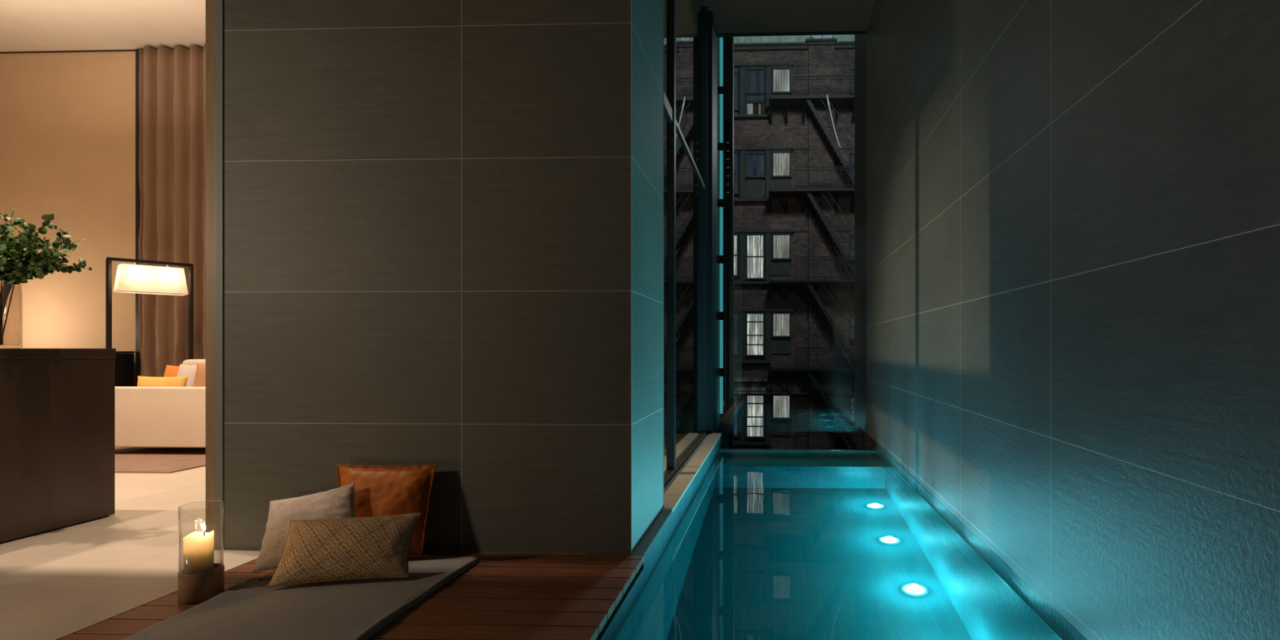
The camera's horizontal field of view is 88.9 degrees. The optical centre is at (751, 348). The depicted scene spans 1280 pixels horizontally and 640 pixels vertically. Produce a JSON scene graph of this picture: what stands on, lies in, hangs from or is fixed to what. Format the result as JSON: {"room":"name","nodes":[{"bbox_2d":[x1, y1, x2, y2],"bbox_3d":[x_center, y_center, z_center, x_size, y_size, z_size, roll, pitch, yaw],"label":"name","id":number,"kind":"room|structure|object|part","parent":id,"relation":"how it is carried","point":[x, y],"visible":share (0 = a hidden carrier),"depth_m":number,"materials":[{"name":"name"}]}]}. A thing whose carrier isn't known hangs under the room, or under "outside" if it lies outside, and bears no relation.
{"room":"indoor swimming pool","nodes":[
{"label":"indoor swimming pool","id":0,"kind":"room"},
{"bbox_2d":[0,51,135,386],"bbox_3d":[-4.748,-1.245,7.260,8.360,4.370,0.150,0,0,2],"label":"wall","id":1,"kind":"structure","parent":0,"point":[68,119],"depth_m":7.30,"materials":[{"name":"beige paint"}]},
{"bbox_2d":[0,48,190,53],"bbox_3d":[-7.330,-3.374,7.275,3.200,0.012,0.015,0,0,2],"label":"trim","id":2,"kind":"structure","parent":1,"relation":"attached to","point":[93,51],"depth_m":7.29,"materials":[{"name":"black"}]},
{"bbox_2d":[135,48,141,386],"bbox_3d":[-6.864,-1.220,7.230,0.065,4.280,0.070,0,0,2],"label":"trim","id":3,"kind":"structure","parent":1,"relation":"attached to","point":[138,365],"depth_m":7.20,"materials":[{"name":"black metal"}]},
{"bbox_2d":[0,0,205,52],"bbox_3d":[-4.902,-3.430,5.194,8.510,0.100,4.290,0,0,2],"label":"ceiling","id":4,"kind":"structure","parent":0,"point":[25,25],"depth_m":6.71,"materials":[{"name":"paint"}]},
{"bbox_2d":[137,44,205,377],"bbox_3d":[-6.197,-1.230,7.137,1.266,4.240,0.135,0,0,2],"label":"curtain","id":5,"kind":"object","parent":4,"relation":"hanging from","point":[172,82],"visible":0.44,"depth_m":7.13,"materials":[{"name":"brown fabric"}]},
{"bbox_2d":[0,466,586,639],"bbox_3d":[-4.979,0.980,3.166,8.510,0.120,8.350,0,0,2],"label":"floor","id":6,"kind":"structure","parent":0,"point":[55,584],"depth_m":2.80,"materials":[{"name":"stone"}]},
{"bbox_2d":[0,348,115,543],"bbox_3d":[-4.512,0.459,2.980,1.957,0.922,1.218,0,0,2],"label":"kitchen island","id":7,"kind":"object","parent":6,"relation":"on","point":[57,406],"visible":1,"depth_m":3.25,"materials":[{"name":"wood"}]},
{"bbox_2d":[0,348,115,359],"bbox_3d":[-4.512,0.024,2.980,1.957,0.052,1.218,0,0,2],"label":"island countertop","id":8,"kind":"structure","parent":7,"relation":"on","point":[5,353],"depth_m":3.25,"materials":[{"name":"stone"}]},
{"bbox_2d":[15,284,22,348],"bbox_3d":[-3.708,-0.162,3.150,0.186,0.317,0.186,0,0,2],"label":"glass vase","id":9,"kind":"object","parent":8,"relation":"on","point":[18,285],"visible":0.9,"depth_m":3.21,"materials":[{"name":"clear glass"}]},
{"bbox_2d":[0,208,92,345],"bbox_3d":[-3.624,-0.359,3.165,0.653,0.681,0.218,0,0,6],"label":"plant","id":10,"kind":"object","parent":9,"relation":"in","point":[20,260],"visible":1,"depth_m":3.13,"materials":[{"name":"green plant"}]},
{"bbox_2d":[111,351,134,386],"bbox_3d":[-7.775,0.473,7.014,1.730,0.893,0.430,0,0,2],"label":"sideboard","id":11,"kind":"object","parent":6,"relation":"on","point":[124,360],"visible":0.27,"depth_m":7.09,"materials":[{"name":"black wood"}]},
{"bbox_2d":[115,447,205,473],"bbox_3d":[-6.321,0.914,5.776,4.130,0.012,1.895,0,0,2],"label":"rug","id":12,"kind":"object","parent":6,"relation":"on","point":[127,460],"visible":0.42,"depth_m":5.29,"materials":[{"name":"fabric"}]},
{"bbox_2d":[106,257,193,359],"bbox_3d":[-6.013,0.015,6.440,0.280,1.796,0.650,0,0,38],"label":"floor lamp","id":13,"kind":"object","parent":12,"relation":"on","point":[134,278],"visible":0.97,"depth_m":6.35,"materials":[{"name":"white fabric"}]},
{"bbox_3d":[-6.200,0.020,6.200,0.030,1.776,0.030,0,0,2],"label":"post","id":14,"kind":"part","parent":13,"relation":"part of","materials":[{"name":"black metal"}]},
{"bbox_3d":[-6.013,-0.691,6.440,0.260,0.265,0.518,0,0,38],"label":"lamp shade","id":15,"kind":"part","parent":13,"relation":"part of","materials":[{"name":"fabric"}]},
{"bbox_3d":[-5.827,0.020,6.680,0.030,1.776,0.030,0,0,2],"label":"post","id":16,"kind":"part","parent":13,"relation":"part of","materials":[{"name":"black metal"}]},
{"bbox_2d":[115,359,205,447],"bbox_3d":[-5.061,0.506,6.016,1.330,0.803,1.040,0,0,2],"label":"sofa","id":17,"kind":"object","parent":12,"relation":"on","point":[145,416],"visible":0.27,"depth_m":5.50,"materials":[{"name":"fabric"}]},
{"bbox_3d":[-5.077,0.589,5.576,1.330,0.513,0.160,0,0,2],"label":"panel","id":18,"kind":"part","parent":17,"relation":"part of","materials":[{"name":"fabric"}]},
{"bbox_2d":[137,375,188,386],"bbox_3d":[-5.324,0.367,5.797,0.480,0.245,0.114,0,0,2],"label":"cushion","id":19,"kind":"object","parent":17,"relation":"on","point":[143,381],"visible":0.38,"depth_m":5.77,"materials":[{"name":"yellow fabric"}]},
{"bbox_2d":[163,364,179,377],"bbox_3d":[-5.501,0.322,6.162,0.320,0.335,0.143,0,0,2],"label":"cushion","id":20,"kind":"object","parent":17,"relation":"on","point":[171,371],"visible":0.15,"depth_m":6.16,"materials":[{"name":"orange fabric"}]},
{"bbox_2d":[177,364,196,386],"bbox_3d":[-5.286,0.315,6.013,0.220,0.350,0.128,0,0,2],"label":"cushion","id":21,"kind":"object","parent":17,"relation":"on","point":[189,371],"visible":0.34,"depth_m":6.01,"materials":[{"name":"grey fabric"}]},
{"bbox_3d":[-5.020,0.302,6.435,1.280,0.395,0.200,0,0,2],"label":"backrest","id":22,"kind":"part","parent":17,"relation":"part of","materials":[{"name":"fabric"}]},
{"bbox_2d":[193,364,205,386],"bbox_3d":[-5.003,0.295,5.955,0.350,0.390,0.116,0,0,2],"label":"cushion","id":23,"kind":"object","parent":17,"relation":"on","point":[200,376],"visible":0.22,"depth_m":5.93,"materials":[{"name":"beige fabric"}]},
{"bbox_2d":[223,0,631,555],"bbox_3d":[-1.465,-1.370,3.310,1.884,4.620,0.796,0,0,2],"label":"wall","id":24,"kind":"structure","parent":0,"point":[427,202],"depth_m":2.91,"materials":[{"name":"tile"}]},
{"bbox_2d":[205,0,216,549],"bbox_3d":[-2.473,-1.380,3.046,0.053,4.600,0.200,0,0,2],"label":"trim","id":25,"kind":"structure","parent":24,"relation":"attached to","point":[211,5],"depth_m":2.95,"materials":[{"name":"brown wood"}]},
{"bbox_2d":[216,0,223,549],"bbox_3d":[-2.432,-1.380,3.043,0.029,4.600,0.202,0,0,2],"label":"trim","id":26,"kind":"structure","parent":24,"relation":"attached to","point":[220,3],"depth_m":2.94,"materials":[{"name":"grey metal"}]},
{"bbox_2d":[630,0,662,554],"bbox_3d":[-0.523,-1.380,3.274,0.004,4.600,0.796,0,0,2],"label":"wall","id":27,"kind":"structure","parent":0,"point":[646,15],"depth_m":3.18,"materials":[{"name":"stone"}]},
{"bbox_2d":[631,0,631,554],"bbox_3d":[-0.537,-1.380,2.876,0.004,4.600,0.004,0,0,2],"label":"trim","id":28,"kind":"structure","parent":27,"relation":"attached to","point":[631,0],"depth_m":2.87,"materials":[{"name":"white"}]},
{"bbox_2d":[595,435,721,639],"bbox_3d":[-0.575,1.676,2.924,0.190,1.488,8.200,0,0,2],"label":"wall","id":29,"kind":"structure","parent":0,"point":[616,620],"depth_m":3.10,"materials":[{"name":"tile"}]},
{"bbox_2d":[631,510,672,555],"bbox_3d":[-0.493,0.926,3.271,0.056,0.012,0.791,0,0,2],"label":"pool coping","id":30,"kind":"object","parent":29,"relation":"on","point":[647,540],"visible":0.93,"depth_m":3.19,"materials":[{"name":"grey stone"}]},
{"bbox_2d":[663,0,708,486],"bbox_3d":[-0.568,-1.380,5.340,0.070,4.600,3.330,0,0,2],"label":"window","id":31,"kind":"structure","parent":29,"relation":"in","point":[686,22],"depth_m":5.53,"materials":[{"name":"clear glass"}]},
{"bbox_3d":[-0.504,-1.395,6.954,0.065,4.570,0.100,0,0,2],"label":"frame","id":32,"kind":"part","parent":31,"relation":"part of","materials":[{"name":"grey metal"}]},
{"bbox_2d":[662,432,721,513],"bbox_3d":[-0.461,0.930,5.346,0.147,0.020,3.350,0,0,2],"label":"stone ledge","id":33,"kind":"object","parent":29,"relation":"on","point":[674,491],"visible":0.74,"depth_m":4.76,"materials":[{"name":"stone"}]},
{"bbox_2d":[662,0,663,508],"bbox_3d":[-1.483,-1.230,3.734,1.953,4.300,0.050,0,0,2],"label":"wall","id":34,"kind":"structure","parent":0,"point":[663,0],"depth_m":3.70,"materials":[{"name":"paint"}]},
{"bbox_2d":[706,11,719,435],"bbox_3d":[-0.479,-1.730,7.489,0.145,5.900,0.970,0,0,2],"label":"window frame","id":35,"kind":"structure","parent":0,"point":[713,41],"depth_m":7.28,"materials":[{"name":"grey"}]},
{"bbox_2d":[720,36,733,448],"bbox_3d":[-0.305,-1.430,8.007,0.164,6.500,0.220,0,0,2],"label":"post","id":36,"kind":"object","parent":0,"point":[726,419],"visible":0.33,"depth_m":7.90,"materials":[{"name":"grey metal"}]},
{"bbox_2d":[720,36,723,413],"bbox_3d":[-0.367,-1.640,7.945,0.043,4.880,0.040,0,0,2],"label":"window frame","id":37,"kind":"structure","parent":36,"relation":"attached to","point":[721,37],"depth_m":7.92,"materials":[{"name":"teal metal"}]},
{"bbox_3d":[-0.369,0.571,7.935,0.038,0.458,0.020,0,0,2],"label":"light panel","id":38,"kind":"part","parent":37,"relation":"part of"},
{"bbox_3d":[-0.369,-0.059,7.935,0.038,0.593,0.020,0,0,2],"label":"light panel","id":39,"kind":"part","parent":37,"relation":"part of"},
{"bbox_3d":[-0.369,-0.755,7.935,0.038,0.593,0.020,0,0,2],"label":"light panel","id":40,"kind":"part","parent":37,"relation":"part of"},
{"bbox_3d":[-0.369,-1.452,7.935,0.038,0.593,0.020,0,0,2],"label":"light panel","id":41,"kind":"part","parent":37,"relation":"part of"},
{"bbox_3d":[-0.369,-2.150,7.935,0.038,0.593,0.020,0,0,2],"label":"light panel","id":42,"kind":"part","parent":37,"relation":"part of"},
{"bbox_3d":[-0.369,-2.846,7.935,0.038,0.593,0.020,0,0,2],"label":"light panel","id":43,"kind":"part","parent":37,"relation":"part of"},
{"bbox_3d":[-0.369,-3.543,7.935,0.038,0.593,0.020,0,0,2],"label":"light panel","id":44,"kind":"part","parent":37,"relation":"part of","materials":[{"name":"teal glass"}]},
{"bbox_2d":[726,138,728,195],"bbox_3d":[-0.286,-2.230,7.890,0.030,0.700,0.011,0,0,2],"label":"panel","id":45,"kind":"object","parent":36,"relation":"attached to","point":[727,140],"visible":1,"depth_m":7.89,"materials":[{"name":"grey metal"}]},
{"bbox_2d":[702,0,875,33],"bbox_3d":[-3.952,-3.780,3.322,10.550,0.200,8.740,0,0,2],"label":"ceiling","id":46,"kind":"structure","parent":0,"point":[730,16],"depth_m":7.08,"materials":[{"name":"black paint"}]},
{"bbox_2d":[716,31,866,36],"bbox_3d":[0.465,-1.230,7.493,1.738,4.900,0.050,0,0,2],"label":"trim","id":47,"kind":"structure","parent":46,"relation":"attached to","point":[834,33],"depth_m":7.48,"materials":[{"name":"black metal"}]},
{"bbox_2d":[615,449,1062,639],"bbox_3d":[0.337,1.680,2.789,1.663,1.220,8.020,0,0,2],"label":"pool water","id":48,"kind":"object","parent":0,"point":[771,544],"visible":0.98,"depth_m":3.13,"materials":[{"name":"teal liquid"}]},
{"bbox_2d":[854,0,1279,639],"bbox_3d":[1.290,-0.930,3.654,0.199,6.700,9.800,0,0,2],"label":"wall","id":49,"kind":"structure","parent":0,"point":[1067,212],"depth_m":2.18,"materials":[{"name":"tile"}]},
{"bbox_2d":[875,441,1087,639],"bbox_3d":[1.231,0.983,2.765,0.149,0.006,8.020,0,0,2],"label":"trim","id":50,"kind":"structure","parent":49,"relation":"on","point":[1077,630],"depth_m":2.92,"materials":[{"name":"black metal"}]},
{"label":"outside","id":51,"kind":"structure","parent":0,"visible":0},
{"bbox_2d":[733,34,875,449],"bbox_3d":[2.099,-2.854,26.715,11.457,24.924,2.450,0,0,2],"label":"brick building","id":52,"kind":"structure","parent":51,"point":[764,327],"depth_m":25.90,"materials":[{"name":"brick"}]},
{"bbox_3d":[-0.734,2.693,26.026,0.302,1.608,0.020,0,0,2],"label":"pane","id":53,"kind":"part","parent":52,"relation":"part of","materials":[{"name":"grey glass"}]},
{"bbox_3d":[-0.734,-0.603,26.026,0.302,1.608,0.020,0,0,2],"label":"pane","id":54,"kind":"part","parent":52,"relation":"part of","materials":[{"name":"grey glass"}]},
{"bbox_3d":[-0.734,-3.779,26.026,0.302,1.608,0.020,0,0,2],"label":"pane","id":55,"kind":"part","parent":52,"relation":"part of","materials":[{"name":"grey glass"}]},
{"bbox_3d":[-0.734,-7.095,26.026,0.302,1.608,0.020,0,0,2],"label":"pane","id":56,"kind":"part","parent":52,"relation":"part of","materials":[{"name":"black glass"}]},
{"bbox_3d":[-0.734,-10.382,26.026,0.302,1.427,0.020,0,0,2],"label":"pane","id":57,"kind":"part","parent":52,"relation":"part of","materials":[{"name":"glass"}]},
{"bbox_3d":[-0.051,-9.658,25.991,0.221,0.502,0.020,0,0,2],"label":"pane","id":58,"kind":"part","parent":52,"relation":"part of","materials":[{"name":"white glass"}]},
{"bbox_3d":[0.160,2.713,25.993,0.643,1.648,0.020,0,0,2],"label":"pane","id":59,"kind":"part","parent":52,"relation":"part of","materials":[{"name":"white glass"}]},
{"bbox_3d":[0.160,-0.583,25.993,0.643,1.648,0.020,0,0,2],"label":"pane","id":60,"kind":"part","parent":52,"relation":"part of","materials":[{"name":"white glass"}]},
{"bbox_3d":[0.160,-3.719,25.993,0.643,1.729,0.020,0,0,2],"label":"pane","id":61,"kind":"part","parent":52,"relation":"part of","materials":[{"name":"grey glass"}]},
{"bbox_3d":[0.160,-7.407,25.993,0.643,0.904,0.020,0,0,2],"label":"pane","id":62,"kind":"part","parent":52,"relation":"part of","materials":[{"name":"blue glass"}]},
{"bbox_3d":[0.150,-10.130,25.993,0.583,0.241,0.020,0,0,2],"label":"pane","id":63,"kind":"part","parent":52,"relation":"part of","materials":[{"name":"blue glass"}]},
{"bbox_3d":[0.160,-10.804,25.993,0.643,0.904,0.020,0,0,2],"label":"pane","id":64,"kind":"part","parent":52,"relation":"part of","materials":[{"name":"blue glass"}]},
{"bbox_3d":[0.140,-9.658,25.993,0.603,0.502,0.020,0,0,2],"label":"pane","id":65,"kind":"part","parent":52,"relation":"part of","materials":[{"name":"grey"}]},
{"bbox_3d":[0.341,-9.688,25.976,0.080,0.563,0.020,0,0,2],"label":"pane","id":66,"kind":"part","parent":52,"relation":"part of","materials":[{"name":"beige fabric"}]},
{"bbox_3d":[1.215,2.332,25.953,0.643,0.884,0.020,0,0,2],"label":"pane","id":67,"kind":"part","parent":52,"relation":"part of","materials":[{"name":"grey glass"}]},
{"bbox_3d":[1.215,-0.965,25.953,0.643,0.884,0.020,0,0,2],"label":"pane","id":68,"kind":"part","parent":52,"relation":"part of","materials":[{"name":"grey glass"}]},
{"bbox_3d":[1.215,-4.110,25.953,0.643,0.945,0.020,0,0,2],"label":"pane","id":69,"kind":"part","parent":52,"relation":"part of","materials":[{"name":"grey glass"}]},
{"bbox_3d":[1.215,-7.427,25.953,0.643,0.945,0.020,0,0,2],"label":"pane","id":70,"kind":"part","parent":52,"relation":"part of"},
{"bbox_3d":[1.215,-10.804,25.953,0.643,0.945,0.020,0,0,2],"label":"pane","id":71,"kind":"part","parent":52,"relation":"part of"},
{"bbox_3d":[1.204,3.166,25.943,0.804,0.663,0.060,0,0,2],"label":"door panel","id":72,"kind":"part","parent":52,"relation":"part of","materials":[{"name":"paint"}]},
{"bbox_3d":[1.204,-0.131,25.943,0.804,0.663,0.060,0,0,2],"label":"door panel","id":73,"kind":"part","parent":52,"relation":"part of","materials":[{"name":"paint"}]},
{"bbox_3d":[1.204,-3.276,25.943,0.804,0.603,0.060,0,0,2],"label":"door panel","id":74,"kind":"part","parent":52,"relation":"part of","materials":[{"name":"paint"}]},
{"bbox_3d":[1.204,-6.593,25.943,0.804,0.603,0.060,0,0,2],"label":"door panel","id":75,"kind":"part","parent":52,"relation":"part of","materials":[{"name":"paint"}]},
{"bbox_3d":[1.204,-9.970,25.943,0.804,0.603,0.060,0,0,2],"label":"door panel","id":76,"kind":"part","parent":52,"relation":"part of","materials":[{"name":"paint"}]},
{"bbox_3d":[2.061,-12.171,25.715,11.457,0.261,0.450,0,0,2],"label":"cornice","id":77,"kind":"part","parent":52,"relation":"part of","materials":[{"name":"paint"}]},
{"bbox_3d":[2.063,1.487,25.790,11.457,0.643,0.300,0,0,2],"label":"band moulding","id":78,"kind":"part","parent":52,"relation":"part of","materials":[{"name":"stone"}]},
{"bbox_2d":[768,75,875,449],"bbox_3d":[2.940,-1.471,25.264,4.484,18.123,1.185,0,0,2],"label":"fire escape","id":79,"kind":"object","parent":52,"relation":"attached to","point":[809,102],"visible":0.73,"depth_m":24.86,"materials":[{"name":"black metal"}]},
{"bbox_3d":[2.941,0.382,24.776,4.444,0.844,0.040,0,0,2],"label":"railing","id":80,"kind":"part","parent":79,"relation":"part of","materials":[{"name":"black metal"}]},
{"bbox_3d":[2.941,-3.085,24.776,4.444,0.945,0.040,0,0,2],"label":"railing","id":81,"kind":"part","parent":79,"relation":"part of","materials":[{"name":"black metal"}]},
{"bbox_3d":[2.941,-6.583,24.776,4.444,0.904,0.040,0,0,2],"label":"railing","id":82,"kind":"part","parent":79,"relation":"part of","materials":[{"name":"black metal"}]},
{"bbox_3d":[2.941,-10.120,24.776,4.444,0.824,0.040,0,0,2],"label":"railing","id":83,"kind":"part","parent":79,"relation":"part of","materials":[{"name":"black metal"}]},
{"bbox_3d":[2.941,3.678,24.776,4.444,0.925,0.040,0,0,2],"label":"railing","id":84,"kind":"part","parent":79,"relation":"part of","materials":[{"name":"black metal"}]},
{"bbox_3d":[3.170,-8.740,24.698,0.585,2.068,0.070,0,0,2],"label":"drop rod","id":85,"kind":"part","parent":79,"relation":"part of","materials":[{"name":"silver metal"}]},
{"bbox_3d":[3.675,-1.379,24.849,2.030,3.281,0.025,0,0,2],"label":"stair handrail","id":86,"kind":"part","parent":79,"relation":"part of","materials":[{"name":"black metal"}]},
{"bbox_3d":[3.675,-4.847,24.849,2.031,3.382,0.025,0,0,2],"label":"stair handrail","id":87,"kind":"part","parent":79,"relation":"part of","materials":[{"name":"black metal"}]},
{"bbox_3d":[3.675,-8.394,24.849,2.031,3.442,0.025,0,0,2],"label":"stair handrail","id":88,"kind":"part","parent":79,"relation":"part of","materials":[{"name":"black"}]},
{"bbox_3d":[3.675,1.997,24.849,2.030,3.201,0.025,0,0,2],"label":"stair handrail","id":89,"kind":"part","parent":79,"relation":"part of","materials":[{"name":"black metal"}]},
{"bbox_3d":[4.298,2.442,25.836,0.563,0.904,0.020,0,0,2],"label":"pane","id":90,"kind":"part","parent":52,"relation":"part of","materials":[{"name":"grey glass"}]},
{"bbox_3d":[4.298,-0.854,25.836,0.563,0.904,0.020,0,0,2],"label":"pane","id":91,"kind":"part","parent":52,"relation":"part of","materials":[{"name":"black glass"}]},
{"bbox_3d":[4.298,-4.030,25.836,0.563,0.904,0.020,0,0,2],"label":"pane","id":92,"kind":"part","parent":52,"relation":"part of","materials":[{"name":"black glass"}]},
{"bbox_3d":[4.298,-7.347,25.836,0.563,0.904,0.020,0,0,2],"label":"pane","id":93,"kind":"part","parent":52,"relation":"part of","materials":[{"name":"glass"}]},
{"bbox_3d":[4.298,-10.723,25.836,0.563,0.904,0.020,0,0,2],"label":"pane","id":94,"kind":"part","parent":52,"relation":"part of","materials":[{"name":"glass"}]},
{"bbox_3d":[-1.414,1.010,0.979,1.640,0.120,3.850,0,0,2],"label":"joist","id":95,"kind":"object","parent":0,"visible":0},
{"bbox_2d":[57,552,644,639],"bbox_3d":[-1.391,0.935,1.004,1.684,0.030,3.795,0,0,2],"label":"deck","id":96,"kind":"object","parent":95,"relation":"on","point":[502,596],"visible":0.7,"depth_m":2.32,"materials":[{"name":"brown wood"}]},
{"bbox_2d":[177,500,224,604],"bbox_3d":[-2.027,0.747,2.368,0.131,0.345,0.131,0,0,2],"label":"candle lantern","id":97,"kind":"object","parent":96,"relation":"on","point":[198,588],"visible":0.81,"depth_m":2.32,"materials":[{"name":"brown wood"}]},
{"bbox_2d":[183,521,213,573],"bbox_3d":[-2.039,0.728,2.371,0.086,0.182,0.086,0,0,2],"label":"pillar candle","id":98,"kind":"object","parent":97,"relation":"on","point":[198,546],"visible":1,"depth_m":2.34,"materials":[{"name":"beige wax"}]},
{"bbox_2d":[122,556,479,639],"bbox_3d":[-1.604,0.898,1.276,0.747,0.042,3.030,0,0,2],"label":"mat","id":99,"kind":"object","parent":96,"relation":"on","point":[358,609],"visible":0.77,"depth_m":2.23,"materials":[{"name":"fabric"}]},
{"bbox_2d":[252,482,355,573],"bbox_3d":[-1.828,0.731,2.653,0.499,0.318,0.220,0,0,2],"label":"cushion","id":100,"kind":"object","parent":99,"relation":"on","point":[337,503],"visible":0.61,"depth_m":2.67,"materials":[{"name":"grey fabric"}]},
{"bbox_2d":[266,512,421,588],"bbox_3d":[-1.593,0.778,2.548,0.514,0.222,0.238,0,0,-12],"label":"cushion","id":101,"kind":"object","parent":99,"relation":"on","point":[319,550],"visible":1,"depth_m":2.48,"materials":[{"name":"beige fabric"}]},
{"bbox_2d":[336,464,436,555],"bbox_3d":[-1.628,0.700,2.801,0.454,0.375,0.149,0,0,2],"label":"cushion","id":102,"kind":"object","parent":99,"relation":"on","point":[380,490],"visible":0.62,"depth_m":2.79,"materials":[{"name":"orange leather"}]},
{"bbox_3d":[0.478,1.271,6.512,1.643,0.398,0.550,0,0,2],"label":"wall","id":103,"kind":"structure","parent":0,"visible":0},
{"bbox_2d":[720,448,875,450],"bbox_3d":[0.488,1.293,6.807,1.640,0.454,0.039,0,0,2],"label":"trim","id":104,"kind":"structure","parent":103,"relation":"attached to","point":[720,449],"depth_m":6.81,"materials":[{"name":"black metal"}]}
]}

